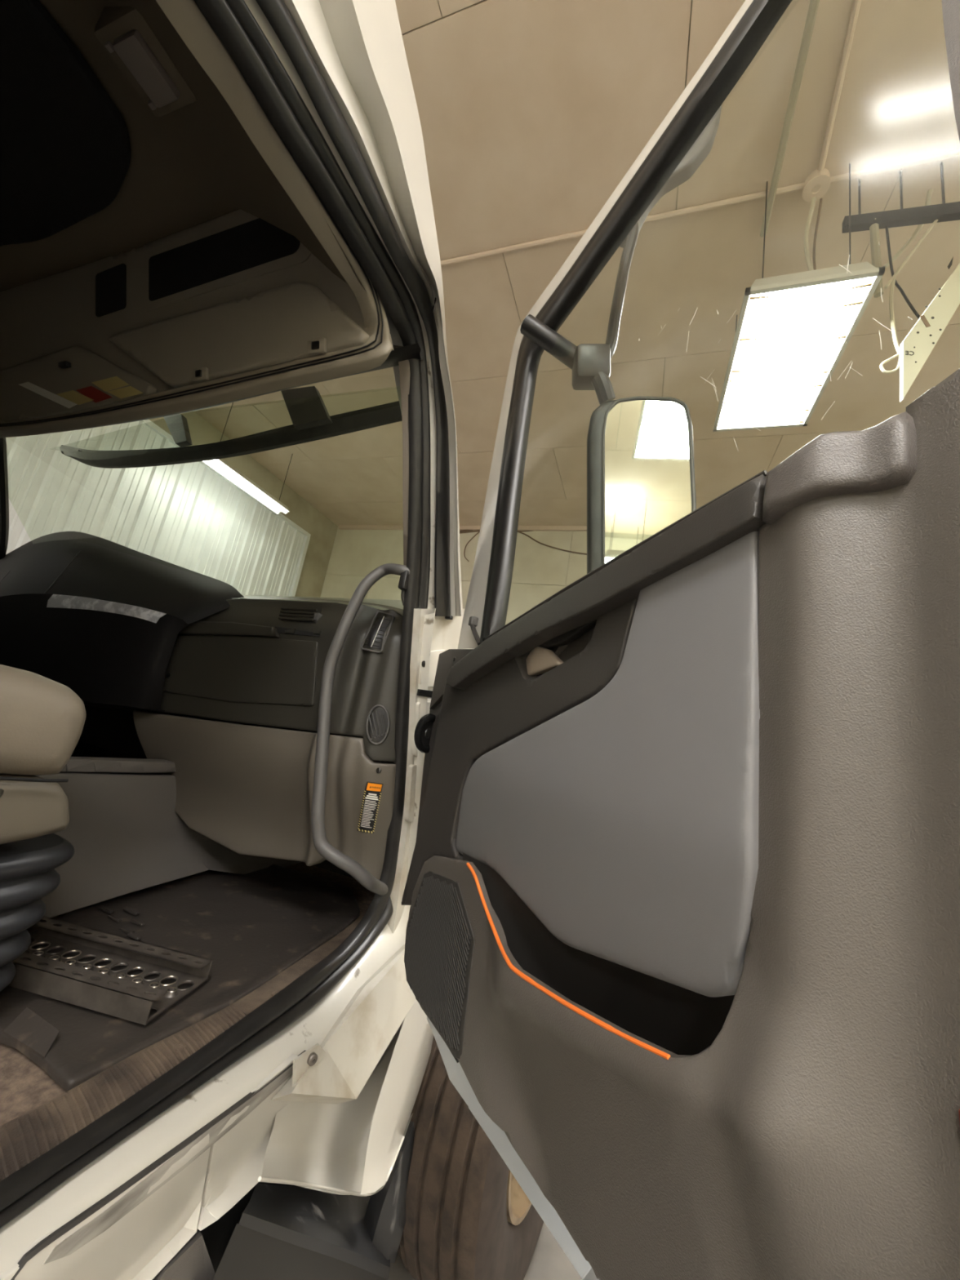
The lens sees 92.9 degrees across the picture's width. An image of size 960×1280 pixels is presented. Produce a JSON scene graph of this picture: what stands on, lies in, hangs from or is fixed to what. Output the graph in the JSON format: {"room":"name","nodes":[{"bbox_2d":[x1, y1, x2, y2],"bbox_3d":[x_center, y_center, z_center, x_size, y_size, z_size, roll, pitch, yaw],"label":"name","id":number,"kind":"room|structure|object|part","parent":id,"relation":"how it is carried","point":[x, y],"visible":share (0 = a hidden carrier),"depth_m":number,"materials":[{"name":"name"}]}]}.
{"room":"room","nodes":[
{"label":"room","id":0,"kind":"room"},
{"bbox_2d":[5,411,337,597],"bbox_3d":[-5.365,-1.298,2.665,0.310,5.420,13.500,5,-13,20],"label":"wall","id":1,"kind":"structure","parent":0,"point":[190,516],"depth_m":5.99,"materials":[{"name":"grey metal"}]},
{"bbox_2d":[320,526,586,624],"bbox_3d":[2.831,1.093,6.430,15.832,6.092,0.302,5,-13,20],"label":"wall","id":2,"kind":"structure","parent":0,"point":[540,571],"depth_m":7.91,"materials":[{"name":"beige paint"}]},
{"bbox_2d":[337,524,586,531],"bbox_3d":[2.472,-1.739,7.131,11.250,0.070,0.050,5,-13,20],"label":"trim","id":3,"kind":"structure","parent":2,"relation":"attached to","point":[555,528],"depth_m":8.02,"materials":[{"name":"beige"}]},
{"bbox_2d":[463,531,479,561],"bbox_3d":[-0.116,-1.679,8.011,0.302,0.654,0.016,5,-13,20],"label":"cable","id":4,"kind":"object","parent":2,"relation":"hanging from","point":[478,531],"visible":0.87,"depth_m":8.04,"materials":[{"name":"brown plastic"}]},
{"bbox_2d":[459,529,532,532],"bbox_3d":[1.014,-1.875,7.682,2.929,0.137,0.024,5,-13,20],"label":"cable","id":5,"kind":"object","parent":2,"relation":"attached to","point":[463,530],"visible":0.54,"depth_m":8.09,"materials":[{"name":"brown plastic"}]},
{"bbox_2d":[459,529,586,555],"bbox_3d":[0.955,-1.653,7.641,3.061,0.461,0.024,5,-13,20],"label":"cable","id":6,"kind":"object","parent":2,"relation":"attached to","point":[478,530],"visible":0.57,"depth_m":7.59,"materials":[{"name":"brown plastic"}]},
{"bbox_2d":[387,1222,583,1279],"bbox_3d":[-0.434,1.920,0.113,11.850,0.200,13.500,5,-13,20],"label":"floor","id":7,"kind":"structure","parent":0,"point":[548,1261],"depth_m":1.65,"materials":[{"name":"concrete"}]},
{"bbox_2d":[0,0,959,1279],"bbox_3d":[-1.572,-0.142,0.701,4.688,3.558,4.590,14,-13,-19],"label":"truck","id":8,"kind":"object","parent":7,"relation":"on","point":[666,894],"visible":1,"depth_m":0.62,"materials":[{"name":"white paint"}]},
{"bbox_2d":[0,664,85,991],"bbox_3d":[-1.100,0.342,0.792,0.582,0.672,0.534,5,-13,20],"label":"passenger seat","id":9,"kind":"object","parent":8,"relation":"on","point":[42,719],"visible":1,"depth_m":0.83,"materials":[{"name":"brown"}]},
{"bbox_2d":[0,664,85,775],"bbox_3d":[-1.062,0.108,0.836,0.582,0.191,0.307,5,-13,20],"label":"cushion","id":10,"kind":"object","parent":9,"relation":"on","point":[42,720],"depth_m":0.80,"materials":[{"name":"beige leather"}]},
{"bbox_3d":[-0.536,0.832,0.601,0.077,0.273,0.501,5,-13,20],"label":"skirt panel","id":11,"kind":"part","parent":8,"relation":"part of","materials":[{"name":"white paint"}]},
{"bbox_2d":[94,6,195,116],"bbox_3d":[-0.692,-1.244,0.970,0.150,0.119,0.140,5,-13,20],"label":"dome lamp","id":12,"kind":"object","parent":8,"relation":"attached to","point":[123,33],"visible":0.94,"depth_m":0.94,"materials":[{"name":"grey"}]},
{"bbox_2d":[36,756,302,921],"bbox_3d":[-1.044,0.756,1.691,0.156,0.599,1.612,5,-13,20],"label":"tunnel cover","id":13,"kind":"object","parent":8,"relation":"attached to","point":[125,831],"visible":0.44,"depth_m":1.45,"materials":[{"name":"grey plastic"}]},
{"bbox_2d":[0,864,359,1090],"bbox_3d":[-0.922,0.843,1.423,0.932,0.034,1.139,5,-13,20],"label":"floor mat","id":14,"kind":"object","parent":8,"relation":"on","point":[253,926],"visible":0.67,"depth_m":1.27,"materials":[{"name":"rubber"}]},
{"bbox_2d":[8,915,213,1025],"bbox_3d":[-0.893,0.738,1.039,0.480,0.042,0.184,8,-12,8],"label":"channel","id":15,"kind":"object","parent":14,"relation":"on","point":[86,984],"visible":0.85,"depth_m":1.04,"materials":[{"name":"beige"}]},
{"bbox_3d":[-0.509,1.121,0.756,0.022,0.210,0.205,5,-13,23],"label":"step plate","id":16,"kind":"part","parent":8,"relation":"part of","materials":[{"name":"grey metal"}]},
{"bbox_3d":[-0.494,0.861,1.137,0.193,0.016,1.339,6,-13,18],"label":"scuff plate","id":17,"kind":"part","parent":8,"relation":"part of","materials":[{"name":"black rubber"}]},
{"bbox_2d":[0,208,393,421],"bbox_3d":[-1.769,-1.079,1.725,3.309,0.512,0.191,5,-13,20],"label":"console","id":18,"kind":"object","parent":8,"relation":"attached to","point":[235,292],"visible":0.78,"depth_m":1.39,"materials":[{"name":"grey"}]},
{"bbox_3d":[-1.546,-0.908,1.632,1.102,0.217,0.095,5,-13,20],"label":"label panel","id":19,"kind":"part","parent":18,"relation":"part of","materials":[{"name":"brown"}]},
{"bbox_3d":[-0.741,-0.872,1.334,0.986,0.218,0.105,5,-13,20],"label":"flap door","id":20,"kind":"part","parent":18,"relation":"part of","materials":[{"name":"brown"}]},
{"bbox_2d":[0,531,403,879],"bbox_3d":[-1.719,0.073,2.160,3.341,1.174,0.871,5,-13,20],"label":"dashboard","id":21,"kind":"object","parent":8,"relation":"attached to","point":[166,660],"visible":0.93,"depth_m":1.57,"materials":[{"name":"grey plastic"}]},
{"bbox_2d":[0,531,244,624],"bbox_3d":[-2.086,-0.259,2.213,2.560,0.633,0.572,5,-13,20],"label":"hood","id":22,"kind":"object","parent":21,"relation":"attached to","point":[63,577],"depth_m":1.80,"materials":[{"name":"black plastic"}]},
{"bbox_3d":[-0.836,0.096,1.567,0.705,0.243,0.013,5,-13,20],"label":"glovebox door","id":23,"kind":"part","parent":21,"relation":"part of","materials":[{"name":"grey plastic"}]},
{"bbox_3d":[-0.772,0.485,1.531,1.065,0.439,0.263,5,-13,20],"label":"knee panel","id":24,"kind":"part","parent":21,"relation":"part of","materials":[{"name":"brown"}]},
{"bbox_2d":[278,606,322,623],"bbox_3d":[-0.620,-0.089,1.577,0.182,0.068,0.060,5,-13,20],"label":"air vent","id":25,"kind":"object","parent":21,"relation":"attached to","point":[286,615],"depth_m":1.56,"materials":[{"name":"grey plastic"}]},
{"bbox_2d":[360,610,395,653],"bbox_3d":[-0.320,-0.027,1.467,0.089,0.151,0.085,5,-13,20],"label":"vent","id":26,"kind":"object","parent":21,"relation":"attached to","point":[377,627],"depth_m":1.45,"materials":[{"name":"black plastic"}]},
{"bbox_2d":[365,704,391,744],"bbox_3d":[-0.305,0.256,1.377,0.068,0.118,0.048,5,-13,20],"label":"round vent","id":27,"kind":"object","parent":21,"relation":"attached to","point":[378,717],"depth_m":1.37,"materials":[{"name":"black plastic"}]},
{"bbox_3d":[-0.424,0.288,0.778,0.075,1.112,1.588,5,-13,20],"label":"door sill","id":28,"kind":"part","parent":8,"relation":"part of","materials":[{"name":"white metal"}]},
{"bbox_3d":[-0.449,0.951,0.868,0.075,0.247,0.280,5,-13,20],"label":"skirt panel","id":29,"kind":"part","parent":8,"relation":"part of","materials":[{"name":"white paint"}]},
{"bbox_3d":[-0.291,0.249,1.311,0.345,0.966,0.166,18,-15,-35],"label":"grab handle","id":30,"kind":"part","parent":8,"relation":"part of","materials":[{"name":"grey"}]},
{"bbox_3d":[-0.215,-0.446,1.331,0.060,0.709,0.433,5,-13,20],"label":"pillar trim","id":31,"kind":"part","parent":8,"relation":"part of","materials":[{"name":"brown"}]},
{"bbox_3d":[-0.165,0.516,1.520,0.015,0.199,0.380,5,-13,20],"label":"hinge plate","id":32,"kind":"part","parent":8,"relation":"part of","materials":[{"name":"white metal"}]},
{"bbox_3d":[-0.152,0.290,1.496,0.015,0.189,0.308,5,-13,20],"label":"hinge plate","id":33,"kind":"part","parent":8,"relation":"part of","materials":[{"name":"white metal"}]},
{"bbox_3d":[-0.143,0.091,1.469,0.015,0.146,0.225,5,-13,20],"label":"hinge plate","id":34,"kind":"part","parent":8,"relation":"part of","materials":[{"name":"white metal"}]},
{"bbox_2d":[404,871,475,1058],"bbox_3d":[-0.076,0.543,0.821,0.008,0.230,0.299,15,-13,-24],"label":"speaker grille","id":35,"kind":"object","parent":8,"relation":"attached to","point":[440,941],"depth_m":0.78,"materials":[{"name":"grey plastic"}]},
{"bbox_2d":[397,1035,543,1279],"bbox_3d":[0.130,1.690,1.724,0.355,1.050,1.050,3,-14,29],"label":"wheel","id":36,"kind":"object","parent":8,"relation":"attached to","point":[468,1217],"visible":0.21,"depth_m":1.30,"materials":[{"name":"black rubber"}]},
{"bbox_3d":[0.004,0.299,0.922,0.092,0.710,0.867,15,-13,-22],"label":"carrier panel","id":37,"kind":"part","parent":8,"relation":"part of","materials":[{"name":"grey plastic"}]},
{"bbox_3d":[0.107,0.040,0.808,0.026,0.055,0.117,15,-13,-24],"label":"handle lever","id":38,"kind":"part","parent":8,"relation":"part of","materials":[{"name":"beige plastic"}]},
{"bbox_2d":[520,105,721,573],"bbox_3d":[0.348,-0.827,1.165,0.481,1.528,0.118,8,-12,11],"label":"mirror","id":39,"kind":"object","parent":8,"relation":"attached to","point":[641,481],"visible":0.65,"depth_m":1.03,"materials":[{"name":"black plastic"}]},
{"bbox_3d":[0.198,-0.752,1.170,0.205,0.179,0.058,7,-12,14],"label":"arm","id":40,"kind":"part","parent":39,"relation":"part of","materials":[{"name":"black plastic"}]},
{"bbox_3d":[0.297,-0.619,1.110,0.075,0.093,0.049,11,-12,-8],"label":"arm","id":41,"kind":"part","parent":39,"relation":"part of","materials":[{"name":"black plastic"}]},
{"bbox_3d":[0.346,-0.888,1.162,0.074,0.458,0.028,5,-13,20],"label":"arm","id":42,"kind":"part","parent":39,"relation":"part of","materials":[{"name":"black plastic"}]},
{"bbox_2d":[601,395,694,564],"bbox_3d":[0.365,-0.321,0.994,0.224,0.487,0.015,6,-12,17],"label":"mirror glass","id":43,"kind":"object","parent":39,"relation":"attached to","point":[648,465],"depth_m":1.01,"materials":[{"name":"grey"}]},
{"bbox_3d":[0.123,0.235,0.618,0.104,0.871,0.924,15,-13,-24],"label":"panel","id":44,"kind":"part","parent":8,"relation":"part of","materials":[{"name":"grey plastic"}]},
{"bbox_3d":[0.470,-0.616,0.438,0.030,0.818,0.048,15,-13,-24],"label":"window post","id":45,"kind":"part","parent":8,"relation":"part of","materials":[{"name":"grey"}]},
{"bbox_2d":[194,0,959,526],"bbox_3d":[0.693,-3.459,1.202,14.634,0.202,13.500,5,-13,20],"label":"ceiling","id":46,"kind":"structure","parent":0,"point":[532,113],"depth_m":3.05,"materials":[{"name":"beige paint"}]},
{"bbox_2d":[203,402,292,513],"bbox_3d":[-3.022,-2.453,6.168,0.230,0.922,1.350,5,-13,20],"label":"strip light","id":47,"kind":"object","parent":46,"relation":"hanging from","point":[223,467],"visible":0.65,"depth_m":6.03,"materials":[{"name":"grey plastic"}]},
{"bbox_2d":[440,148,959,266],"bbox_3d":[1.132,-2.855,3.097,10.800,0.032,0.032,5,-13,20],"label":"conduit","id":48,"kind":"object","parent":46,"relation":"attached to","point":[953,153],"visible":0.47,"depth_m":2.91,"materials":[{"name":"beige"}]},
{"bbox_2d":[760,0,819,237],"bbox_3d":[1.097,-3.297,0.911,0.050,0.035,4.702,5,-13,22],"label":"conduit","id":49,"kind":"object","parent":46,"relation":"attached to","point":[814,4],"visible":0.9,"depth_m":2.44,"materials":[{"name":"beige metal"}]},
{"bbox_2d":[712,162,884,431],"bbox_3d":[2.027,-2.224,3.056,0.624,0.972,1.160,5,-13,20],"label":"ceiling light","id":50,"kind":"object","parent":46,"relation":"hanging from","point":[789,368],"visible":1,"depth_m":2.77,"materials":[{"name":"grey plastic"}]},
{"bbox_3d":[1.949,-1.772,2.959,0.624,0.028,1.160,5,-13,20],"label":"frame","id":51,"kind":"part","parent":50,"relation":"part of","materials":[{"name":"grey metal"}]},
{"bbox_2d":[802,168,831,201],"bbox_3d":[2.037,-2.755,2.762,0.140,0.065,0.140,5,-13,20],"label":"junction box","id":52,"kind":"object","parent":46,"relation":"attached to","point":[817,183],"visible":0.98,"depth_m":2.74,"materials":[{"name":"beige plastic"}]},
{"bbox_2d":[813,198,822,270],"bbox_3d":[2.127,-2.280,2.867,0.057,0.746,0.417,0,-16,40],"label":"cable","id":53,"kind":"object","parent":52,"relation":"hanging from","point":[820,199],"visible":0.35,"depth_m":2.85,"materials":[{"name":"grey plastic"}]},
{"bbox_2d":[817,0,861,170],"bbox_3d":[1.219,-3.350,0.723,0.106,0.032,4.405,5,-13,22],"label":"conduit","id":54,"kind":"object","parent":46,"relation":"attached to","point":[856,3],"visible":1,"depth_m":2.35,"materials":[{"name":"beige"}]},
{"bbox_2d":[804,188,933,271],"bbox_3d":[2.323,-2.409,2.772,0.674,0.638,0.177,8,-12,7],"label":"cable","id":55,"kind":"object","parent":46,"relation":"hanging from","point":[810,266],"visible":0.59,"depth_m":2.78,"materials":[{"name":"beige plastic"}]},
{"bbox_2d":[842,161,959,297],"bbox_3d":[2.433,-2.346,2.609,0.613,0.787,0.123,5,-13,20],"label":"rail","id":56,"kind":"object","parent":46,"relation":"hanging from","point":[873,222],"visible":1,"depth_m":2.59,"materials":[{"name":"black"}]},
{"bbox_2d":[888,276,899,357],"bbox_3d":[2.321,-1.777,2.535,0.069,0.604,0.018,5,-13,20],"label":"cable","id":57,"kind":"object","parent":56,"relation":"hanging from","point":[896,344],"visible":0.89,"depth_m":2.54,"materials":[{"name":"beige plastic"}]},
{"bbox_2d":[880,353,899,373],"bbox_3d":[2.252,-1.516,2.487,0.116,0.138,0.014,5,-13,20],"label":"cable","id":58,"kind":"object","parent":57,"relation":"hanging from","point":[882,367],"visible":0.8,"depth_m":2.49,"materials":[{"name":"beige plastic"}]},
{"bbox_2d":[884,225,919,319],"bbox_3d":[2.376,-2.056,2.576,0.228,0.705,0.064,10,-12,-1],"label":"cable","id":59,"kind":"object","parent":56,"relation":"hanging from","point":[896,284],"visible":0.93,"depth_m":2.60,"materials":[{"name":"black plastic"}]},
{"bbox_2d":[899,257,959,402],"bbox_3d":[2.295,-1.565,2.228,0.456,0.973,0.023,8,-12,6],"label":"sheet","id":60,"kind":"object","parent":56,"relation":"hanging from","point":[920,341],"visible":1,"depth_m":2.21,"materials":[{"name":"beige metal"}]}
]}

